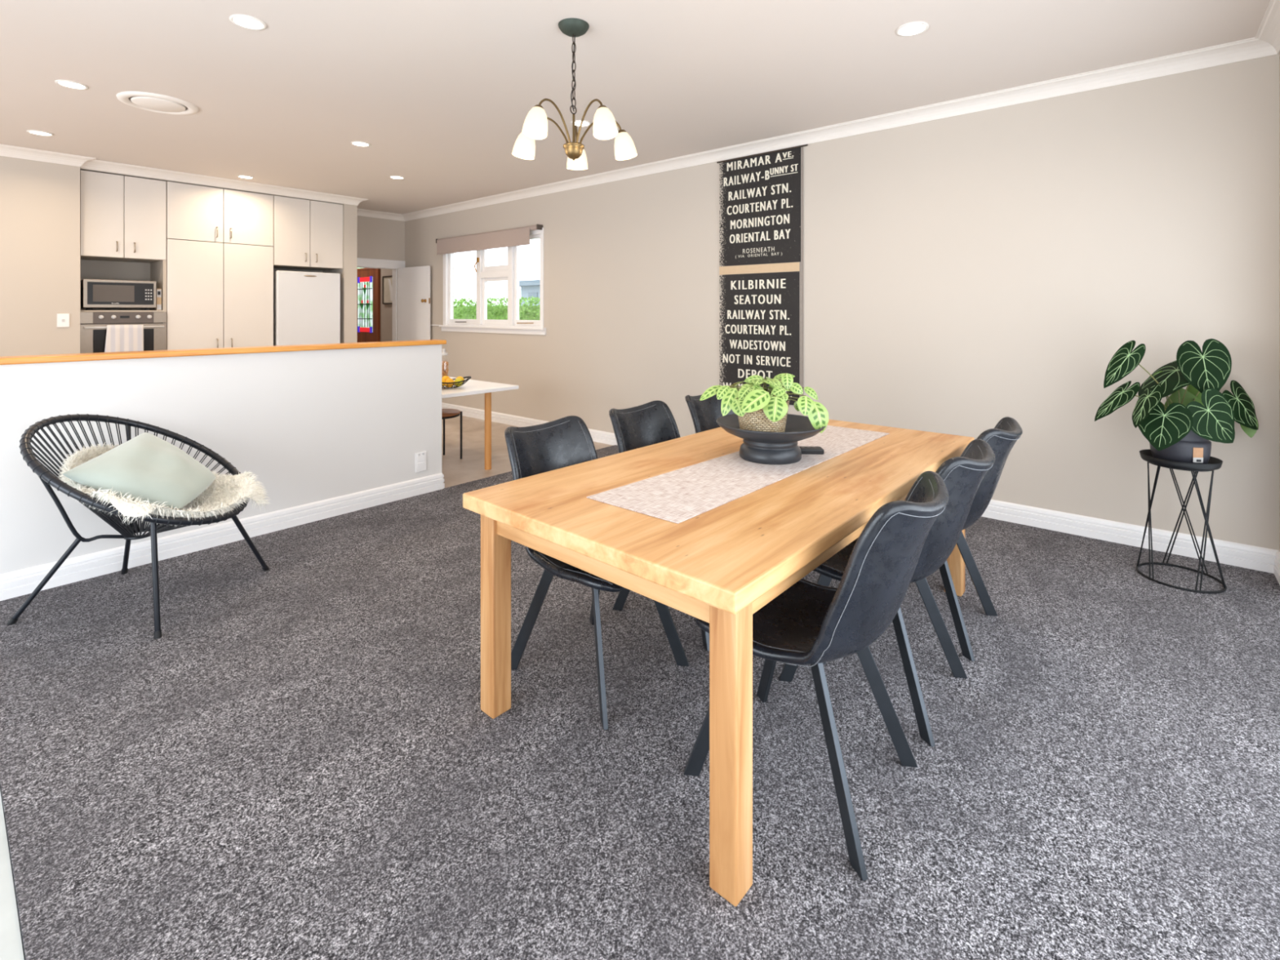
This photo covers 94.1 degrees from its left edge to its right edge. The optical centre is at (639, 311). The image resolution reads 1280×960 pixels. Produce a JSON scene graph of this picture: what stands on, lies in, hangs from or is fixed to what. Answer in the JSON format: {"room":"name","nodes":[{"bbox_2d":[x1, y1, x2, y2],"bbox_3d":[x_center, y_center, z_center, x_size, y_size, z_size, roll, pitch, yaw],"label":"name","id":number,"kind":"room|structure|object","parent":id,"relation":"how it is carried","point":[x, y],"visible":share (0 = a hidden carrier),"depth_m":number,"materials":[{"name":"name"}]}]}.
{"room":"dining room","nodes":[
{"label":"dining room","id":0,"kind":"room"},
{"bbox_2d":[0,155,79,356],"bbox_3d":[-6.658,-0.027,4.762,0.880,2.870,3.102,0,0,40],"label":"wall","id":1,"kind":"structure","parent":0,"point":[40,201],"depth_m":5.46,"materials":[{"name":"beige paint"}]},
{"bbox_2d":[57,313,69,327],"bbox_3d":[-5.391,0.083,5.572,0.014,0.125,0.084,0,0,40],"label":"light switch","id":2,"kind":"object","parent":1,"relation":"attached to","point":[63,319],"visible":1,"depth_m":5.57,"materials":[{"name":"white paint"}]},
{"bbox_2d":[88,259,322,272],"bbox_3d":[-5.136,-0.027,7.134,0.150,2.870,2.486,0,0,40],"label":"wall","id":3,"kind":"structure","parent":0,"point":[274,269],"depth_m":7.79,"materials":[{"name":"beige paint"}]},
{"bbox_2d":[80,169,165,262],"bbox_3d":[-5.393,-0.954,6.175,0.634,0.828,0.664,0,0,40],"label":"upper cabinet","id":4,"kind":"object","parent":3,"relation":"attached to","point":[122,218],"visible":0.98,"depth_m":5.98,"materials":[{"name":"laminate"}]},
{"bbox_2d":[273,195,342,271],"bbox_3d":[-4.271,-0.961,7.506,0.634,0.822,0.796,0,0,40],"label":"upper cabinet","id":5,"kind":"object","parent":3,"relation":"attached to","point":[308,234],"visible":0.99,"depth_m":7.31,"materials":[{"name":"laminate"}]},
{"bbox_2d":[80,168,342,204],"bbox_3d":[-4.838,-1.419,6.883,0.630,0.087,2.486,0,0,40],"label":"wall","id":6,"kind":"structure","parent":0,"point":[80,168],"depth_m":6.43,"materials":[{"name":"beige paint"}]},
{"bbox_2d":[165,181,273,246],"bbox_3d":[-4.854,-1.069,6.815,0.634,0.602,1.005,0,0,40],"label":"upper cabinet","id":7,"kind":"object","parent":6,"relation":"attached to","point":[193,212],"visible":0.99,"depth_m":6.60,"materials":[{"name":"laminate"}]},
{"bbox_2d":[0,0,1279,221],"bbox_3d":[-2.288,-1.419,3.523,9.160,0.085,6.840,0,0,40],"label":"trim","id":8,"kind":"structure","parent":6,"relation":"attached to","point":[1266,42],"depth_m":4.71,"materials":[{"name":"paint"}]},
{"bbox_2d":[0,344,441,573],"bbox_3d":[-3.163,0.833,2.927,0.120,1.150,4.800,0,0,40],"label":"wall","id":9,"kind":"structure","parent":0,"point":[313,425],"depth_m":3.69,"materials":[{"name":"white paint"}]},
{"bbox_2d":[0,472,443,600],"bbox_3d":[-3.109,1.339,2.881,0.022,0.123,4.800,0,0,40],"label":"baseboard","id":10,"kind":"structure","parent":9,"relation":"attached to","point":[21,582],"depth_m":3.51,"materials":[{"name":"white paint"}]},
{"bbox_2d":[0,339,446,364],"bbox_3d":[-3.155,0.242,2.937,0.180,0.032,4.825,0,0,40],"label":"countertop","id":11,"kind":"structure","parent":9,"relation":"on","point":[8,360],"depth_m":3.50,"materials":[{"name":"brown wood"}]},
{"bbox_2d":[415,451,426,472],"bbox_3d":[-1.683,1.154,4.579,0.014,0.148,0.090,0,0,40],"label":"power outlet","id":12,"kind":"object","parent":9,"relation":"attached to","point":[420,457],"visible":1,"depth_m":4.57,"materials":[{"name":"white paint"}]},
{"bbox_2d":[417,454,425,461],"bbox_3d":[-1.681,1.125,4.577,0.004,0.040,0.064,0,0,40],"label":"socket","id":13,"kind":"object","parent":12,"relation":"attached to","point":[420,457],"depth_m":4.58,"materials":[{"name":"white paint"}]},
{"bbox_2d":[417,462,425,468],"bbox_3d":[-1.681,1.180,4.577,0.004,0.040,0.064,0,0,40],"label":"socket","id":14,"kind":"object","parent":12,"relation":"attached to","point":[420,464],"depth_m":4.58,"materials":[{"name":"white paint"}]},
{"bbox_2d":[322,204,356,342],"bbox_3d":[-4.080,-0.027,7.976,0.920,2.870,0.164,0,0,40],"label":"wall","id":15,"kind":"structure","parent":0,"point":[348,272],"depth_m":7.67,"materials":[{"name":"beige paint"}]},
{"bbox_2d":[356,215,404,269],"bbox_3d":[-3.967,-0.027,8.731,0.120,2.870,1.040,0,0,40],"label":"wall","id":16,"kind":"structure","parent":0,"point":[379,238],"depth_m":8.80,"materials":[{"name":"beige paint"}]},
{"bbox_2d":[356,257,430,341],"bbox_3d":[-3.709,0.319,8.722,1.307,2.178,0.706,0,0,-12],"label":"door","id":17,"kind":"structure","parent":16,"relation":"in","point":[411,285],"depth_m":8.76,"materials":[{"name":"white paint"}]},
{"bbox_2d":[380,268,392,341],"bbox_3d":[-5.025,-0.027,9.400,2.400,2.870,1.700,0,0,40],"label":"wall","id":18,"kind":"structure","parent":0,"point":[386,310],"depth_m":9.60,"materials":[{"name":"paint"}]},
{"bbox_2d":[356,267,380,342],"bbox_3d":[-4.662,0.279,10.048,1.080,2.258,0.041,0,0,40],"label":"door","id":19,"kind":"structure","parent":18,"relation":"in","point":[368,280],"depth_m":9.90,"materials":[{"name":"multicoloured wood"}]},
{"bbox_2d":[382,275,392,304],"bbox_3d":[-3.978,-0.345,9.479,0.440,0.450,0.029,0,0,40],"label":"framed picture","id":20,"kind":"object","parent":18,"relation":"attached to","point":[387,281],"visible":0.61,"depth_m":9.53,"materials":[{"name":"paper"}]},
{"bbox_2d":[0,0,1270,213],"bbox_3d":[-3.224,-1.512,4.313,11.910,0.100,7.140,0,0,40],"label":"ceiling","id":21,"kind":"structure","parent":0,"point":[442,93],"depth_m":3.56,"materials":[{"name":"paint"}]},
{"bbox_2d":[26,129,53,136],"bbox_3d":[-4.903,-1.458,4.874,0.160,0.007,0.160,0,0,40],"label":"recessed light","id":22,"kind":"object","parent":21,"relation":"in","point":[32,131],"visible":1,"depth_m":4.86,"materials":[{"name":"beige plastic"}]},
{"bbox_2d":[54,80,88,89],"bbox_3d":[-3.656,-1.458,3.836,0.160,0.007,0.160,0,0,40],"label":"recessed light","id":23,"kind":"object","parent":21,"relation":"in","point":[70,84],"visible":1,"depth_m":3.83,"materials":[{"name":"beige plastic"}]},
{"bbox_2d":[115,91,198,115],"bbox_3d":[-3.375,-1.452,4.181,0.450,0.020,0.450,0,0,40],"label":"ceiling vent","id":24,"kind":"object","parent":21,"relation":"in","point":[153,102],"visible":1,"depth_m":4.14,"materials":[{"name":"paint"}]},
{"bbox_2d":[236,175,253,178],"bbox_3d":[-4.277,-1.458,6.463,0.160,0.007,0.160,0,0,40],"label":"recessed light","id":25,"kind":"object","parent":21,"relation":"in","point":[240,176],"visible":1,"depth_m":6.45,"materials":[{"name":"beige plastic"}]},
{"bbox_2d":[229,14,266,30],"bbox_3d":[-1.978,-1.458,3.010,0.160,0.007,0.160,0,0,40],"label":"recessed light","id":26,"kind":"object","parent":21,"relation":"in","point":[247,22],"visible":1,"depth_m":3.01,"materials":[{"name":"paint"}]},
{"bbox_2d":[350,141,370,146],"bbox_3d":[-2.433,-1.458,5.192,0.160,0.007,0.160,0,0,40],"label":"recessed light","id":27,"kind":"object","parent":21,"relation":"in","point":[361,144],"visible":1,"depth_m":5.19,"materials":[{"name":"beige plastic"}]},
{"bbox_2d":[389,175,404,179],"bbox_3d":[-2.645,-1.458,6.487,0.160,0.007,0.160,0,0,40],"label":"recessed light","id":28,"kind":"object","parent":21,"relation":"in","point":[397,177],"visible":1,"depth_m":6.49,"materials":[{"name":"beige plastic"}]},
{"bbox_2d":[511,17,637,169],"bbox_3d":[-0.342,-1.117,3.024,0.652,0.690,0.644,0,0,40],"label":"chandelier","id":29,"kind":"object","parent":21,"relation":"hanging from","point":[535,126],"visible":1,"depth_m":3.02,"materials":[{"name":"white glass"}]},
{"bbox_2d":[570,120,591,126],"bbox_3d":[-0.459,-1.458,4.625,0.160,0.007,0.160,0,0,40],"label":"recessed light","id":30,"kind":"object","parent":21,"relation":"in","point":[585,123],"visible":0.6,"depth_m":4.62,"materials":[{"name":"beige"}]},
{"bbox_2d":[895,21,928,36],"bbox_3d":[1.406,-1.458,3.081,0.160,0.007,0.160,0,0,40],"label":"recessed light","id":31,"kind":"object","parent":21,"relation":"in","point":[912,28],"visible":1,"depth_m":3.08,"materials":[{"name":"beige"}]},
{"bbox_2d":[0,415,1279,959],"bbox_3d":[-2.288,1.430,3.523,9.160,0.060,6.840,0,0,40],"label":"floor","id":32,"kind":"structure","parent":0,"point":[305,762],"depth_m":1.82,"materials":[{"name":"grey carpet"}]},
{"bbox_2d":[80,255,166,324],"bbox_3d":[-5.416,0.435,6.189,0.620,1.946,0.672,0,0,40],"label":"oven tower","id":33,"kind":"object","parent":32,"relation":"on","point":[89,269],"visible":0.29,"depth_m":6.33,"materials":[{"name":"laminate"}]},
{"bbox_2d":[80,279,155,310],"bbox_3d":[-5.357,-0.165,6.105,0.419,0.303,0.560,0,0,40],"label":"microwave","id":34,"kind":"object","parent":33,"relation":"in","point":[95,293],"visible":0.91,"depth_m":5.95,"materials":[{"name":"silver plastic"}]},
{"bbox_2d":[80,311,166,353],"bbox_3d":[-5.361,0.332,6.138,0.590,0.656,0.674,0,0,40],"label":"oven","id":35,"kind":"object","parent":33,"relation":"in","point":[93,326],"visible":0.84,"depth_m":5.93,"materials":[{"name":"metal"}]},
{"bbox_2d":[104,324,143,352],"bbox_3d":[-5.149,0.276,5.947,0.048,0.288,0.299,0,0,40],"label":"tea towel","id":36,"kind":"object","parent":35,"relation":"hanging from","point":[119,338],"visible":0.94,"depth_m":5.94,"materials":[{"name":"fabric"}]},
{"bbox_2d":[154,288,161,310],"bbox_3d":[-5.071,-0.127,6.268,0.126,0.227,0.041,0,0,40],"label":"carton","id":37,"kind":"object","parent":33,"relation":"in","point":[158,291],"visible":0.77,"depth_m":6.23,"materials":[{"name":"cardboard"}]},
{"bbox_2d":[6,413,269,639],"bbox_3d":[-2.394,0.954,2.886,0.846,0.908,0.850,0,0,4],"label":"lounge chair","id":38,"kind":"object","parent":32,"relation":"on","point":[47,477],"visible":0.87,"depth_m":2.73,"materials":[{"name":"black plastic"}]},
{"bbox_2d":[57,441,271,526],"bbox_3d":[-2.344,0.846,2.871,0.764,0.405,0.790,0,0,8],"label":"sheepskin","id":39,"kind":"object","parent":38,"relation":"on","point":[226,492],"visible":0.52,"depth_m":2.87,"materials":[{"name":"white fur"}]},
{"bbox_2d":[62,432,215,508],"bbox_3d":[-2.337,0.768,2.872,0.403,0.284,0.567,0,0,-11],"label":"cushion","id":40,"kind":"object","parent":39,"relation":"on","point":[146,466],"visible":0.98,"depth_m":2.76,"materials":[{"name":"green fabric"}]},
{"bbox_2d":[165,239,273,350],"bbox_3d":[-4.854,0.322,6.815,0.634,2.173,1.005,0,0,40],"label":"pantry cabinet","id":41,"kind":"object","parent":32,"relation":"on","point":[219,295],"visible":0.59,"depth_m":6.59,"materials":[{"name":"laminate"}]},
{"bbox_2d":[273,270,340,346],"bbox_3d":[-4.276,0.462,7.492,0.645,1.893,0.723,0,0,40],"label":"refrigerator","id":42,"kind":"object","parent":32,"relation":"on","point":[307,304],"visible":0.53,"depth_m":7.26,"materials":[{"name":"white metal"}]},
{"bbox_2d":[441,408,462,458],"bbox_3d":[-1.909,1.179,5.649,0.396,0.458,0.396,0,0,40],"label":"stool","id":43,"kind":"object","parent":32,"relation":"on","point":[446,413],"visible":0.47,"depth_m":5.69,"materials":[{"name":"brown wood"}]},
{"bbox_2d":[441,377,518,470],"bbox_3d":[-2.146,1.044,5.356,1.415,0.728,1.525,0,0,40],"label":"table","id":44,"kind":"object","parent":32,"relation":"on","point":[471,387],"visible":0.33,"depth_m":5.30,"materials":[{"name":"white paint"}]},
{"bbox_2d":[441,348,448,377],"bbox_3d":[-1.816,0.510,5.526,0.094,0.337,0.094,0,0,40],"label":"jar","id":45,"kind":"object","parent":44,"relation":"on","point":[444,368],"visible":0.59,"depth_m":5.51,"materials":[{"name":"clear glass"}]},
{"bbox_2d":[441,376,471,388],"bbox_3d":[-1.696,0.629,5.281,0.312,0.093,0.376,0,0,40],"label":"fruit bowl","id":46,"kind":"object","parent":44,"relation":"on","point":[464,381],"visible":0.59,"depth_m":5.22,"materials":[{"name":"black metal"}]},
{"bbox_2d":[441,375,449,380],"bbox_3d":[-1.725,0.611,5.295,0.084,0.085,0.084,0,0,40],"label":"orange","id":47,"kind":"object","parent":46,"relation":"in","point":[445,377],"visible":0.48,"depth_m":5.27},
{"bbox_2d":[444,377,453,386],"bbox_3d":[-1.669,0.624,5.222,0.081,0.083,0.081,0,0,40],"label":"orange","id":48,"kind":"object","parent":46,"relation":"in","point":[447,380],"visible":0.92,"depth_m":5.20,"materials":[{"name":"orange food"}]},
{"bbox_2d":[453,377,462,386],"bbox_3d":[-1.609,0.627,5.277,0.085,0.075,0.079,0,0,40],"label":"lime","id":49,"kind":"object","parent":46,"relation":"in","point":[457,380],"visible":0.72,"depth_m":5.25,"materials":[{"name":"yellow food"}]},
{"bbox_2d":[504,415,688,729],"bbox_3d":[-0.215,0.935,2.392,0.676,0.930,0.493,0,0,40],"label":"dining chair","id":50,"kind":"object","parent":32,"relation":"on","point":[566,441],"visible":0.48,"depth_m":2.36,"materials":[{"name":"black leather"}]},
{"bbox_2d":[608,400,709,651],"bbox_3d":[0.184,0.935,2.853,0.676,0.930,0.493,0,0,40],"label":"dining chair","id":51,"kind":"object","parent":32,"relation":"on","point":[653,422],"visible":0.28,"depth_m":3.04,"materials":[{"name":"black leather"}]},
{"bbox_2d":[684,394,735,433],"bbox_3d":[0.588,0.935,3.317,0.676,0.930,0.493,0,0,40],"label":"dining chair","id":52,"kind":"object","parent":32,"relation":"on","point":[704,414],"visible":0.16,"depth_m":3.48,"materials":[{"name":"black leather"}]},
{"bbox_2d":[462,419,974,906],"bbox_3d":[0.532,1.016,2.537,1.112,0.768,2.218,0,0,42],"label":"dining table","id":53,"kind":"object","parent":32,"relation":"on","point":[719,566],"visible":0.72,"depth_m":1.79,"materials":[{"name":"brown wood"}]},
{"bbox_2d":[586,425,888,524],"bbox_3d":[0.554,0.629,2.549,0.384,0.003,1.769,0,0,42],"label":"table runner","id":54,"kind":"object","parent":53,"relation":"on","point":[679,495],"visible":0.8,"depth_m":2.21,"materials":[{"name":"fabric"}]},
{"bbox_2d":[715,413,826,464],"bbox_3d":[0.561,0.550,2.568,0.462,0.154,0.462,0,0,40],"label":"pedestal bowl","id":55,"kind":"object","parent":54,"relation":"on","point":[757,446],"visible":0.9,"depth_m":2.46,"materials":[{"name":"black ceramic"}]},
{"bbox_2d":[737,400,789,431],"bbox_3d":[0.527,0.454,2.568,0.230,0.145,0.230,0,0,40],"label":"basket","id":56,"kind":"object","parent":55,"relation":"in","point":[767,419],"depth_m":2.47,"materials":[{"name":"beige wicker"}]},
{"bbox_2d":[699,373,828,433],"bbox_3d":[0.543,0.395,2.541,0.448,0.263,0.392,0,0,40],"label":"plant","id":57,"kind":"object","parent":55,"relation":"in","point":[757,407],"visible":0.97,"depth_m":2.47,"materials":[{"name":"green plant"}]},
{"bbox_2d":[799,446,824,453],"bbox_3d":[0.741,0.616,2.651,0.140,0.024,0.064,0,0,2],"label":"remote control","id":58,"kind":"object","parent":54,"relation":"on","point":[804,450],"visible":0.61,"depth_m":2.62,"materials":[{"name":"black plastic"}]},
{"bbox_2d":[684,471,948,880],"bbox_3d":[0.543,0.935,1.783,0.676,0.930,0.493,0,0,39],"label":"dining chair","id":59,"kind":"object","parent":32,"relation":"on","point":[815,624],"visible":0.8,"depth_m":1.57,"materials":[{"name":"black leather"}]},
{"bbox_2d":[778,439,995,746],"bbox_3d":[0.938,0.935,2.233,0.676,0.930,0.493,0,0,40],"label":"dining chair","id":60,"kind":"object","parent":32,"relation":"on","point":[962,476],"visible":0.44,"depth_m":2.02,"materials":[{"name":"black leather"}]},
{"bbox_2d":[938,417,1022,661],"bbox_3d":[1.333,0.935,2.701,0.676,0.930,0.493,0,0,41],"label":"dining chair","id":61,"kind":"object","parent":32,"relation":"on","point":[1002,438],"visible":0.36,"depth_m":2.48,"materials":[{"name":"black leather"}]},
{"bbox_2d":[1135,448,1226,593],"bbox_3d":[2.836,1.080,3.132,0.356,0.640,0.356,0,0,40],"label":"plant stand","id":62,"kind":"object","parent":32,"relation":"on","point":[1214,464],"visible":0.85,"depth_m":3.10,"materials":[{"name":"black metal"}]},
{"bbox_2d":[1094,338,1258,463],"bbox_3d":[2.834,0.465,3.127,0.849,0.657,0.370,0,0,-15],"label":"anthurium","id":63,"kind":"object","parent":62,"relation":"on","point":[1180,429],"visible":1,"depth_m":3.03,"materials":[{"name":"plant"}]},
{"bbox_2d":[1139,448,1222,470],"bbox_3d":[2.836,0.778,3.132,0.326,0.037,0.326,0,0,40],"label":"tray","id":64,"kind":"object","parent":62,"relation":"on","point":[1214,464],"depth_m":3.04,"materials":[{"name":"black metal"}]},
{"bbox_2d":[1149,430,1211,463],"bbox_3d":[2.836,0.688,3.132,0.242,0.210,0.242,0,0,40],"label":"pot","id":65,"kind":"object","parent":64,"relation":"on","point":[1193,448],"depth_m":3.03,"materials":[{"name":"black ceramic"}]},
{"bbox_2d":[404,53,1279,550],"bbox_3d":[-0.021,-0.001,6.190,9.430,2.922,0.160,0,0,40],"label":"wall","id":66,"kind":"structure","parent":0,"point":[963,274],"depth_m":4.02,"materials":[{"name":"beige paint"}]},
{"bbox_2d":[439,227,546,334],"bbox_3d":[-1.933,-0.357,7.726,2.215,1.265,0.160,0,0,40],"label":"window","id":67,"kind":"structure","parent":66,"relation":"in","point":[509,273],"depth_m":7.68,"materials":[{"name":"white paint"}]},
{"bbox_2d":[435,224,542,254],"bbox_3d":[-2.010,-0.908,7.699,2.187,0.227,0.095,0,0,40],"label":"roller blind","id":68,"kind":"object","parent":67,"relation":"attached to","point":[520,236],"visible":1,"depth_m":7.59,"materials":[{"name":"fabric"}]},
{"bbox_2d":[716,144,807,404],"bbox_3d":[1.040,-0.296,5.170,0.872,2.153,0.017,0,0,40],"label":"banner","id":69,"kind":"object","parent":66,"relation":"attached to","point":[761,195],"visible":0.94,"depth_m":5.16,"materials":[{"name":"grey fabric"}]},
{"bbox_2d":[441,402,1279,584],"bbox_3d":[-0.193,1.343,6.009,9.160,0.131,0.340,0,0,40],"label":"baseboard","id":70,"kind":"structure","parent":66,"relation":"attached to","point":[1246,556],"depth_m":3.64,"materials":[{"name":"white paint"}]},
{"bbox_2d":[1279,53,1279,551],"bbox_3d":[1.223,-0.001,0.466,0.150,2.922,6.990,0,0,40],"label":"wall","id":71,"kind":"structure","parent":0,"point":[1279,53],"depth_m":3.18,"materials":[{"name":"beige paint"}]},
{"label":"outside","id":72,"kind":"structure","parent":0,"visible":0},
{"bbox_3d":[0.521,2.050,22.342,40.000,0.100,25.160,0,0,40],"label":"ground","id":73,"kind":"structure","parent":72,"visible":0},
{"bbox_2d":[453,295,539,319],"bbox_3d":[-2.947,0.856,11.634,7.546,2.288,1.056,0,0,40],"label":"hedge","id":74,"kind":"object","parent":73,"relation":"on","point":[499,312],"visible":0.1,"depth_m":10.84,"materials":[{"name":"green plant"}]},
{"bbox_2d":[519,280,539,306],"bbox_3d":[-0.832,0.475,19.729,7.100,3.050,3.300,0,0,40],"label":"house","id":75,"kind":"structure","parent":73,"relation":"on","point":[529,288],"depth_m":20.30,"materials":[{"name":"white"}]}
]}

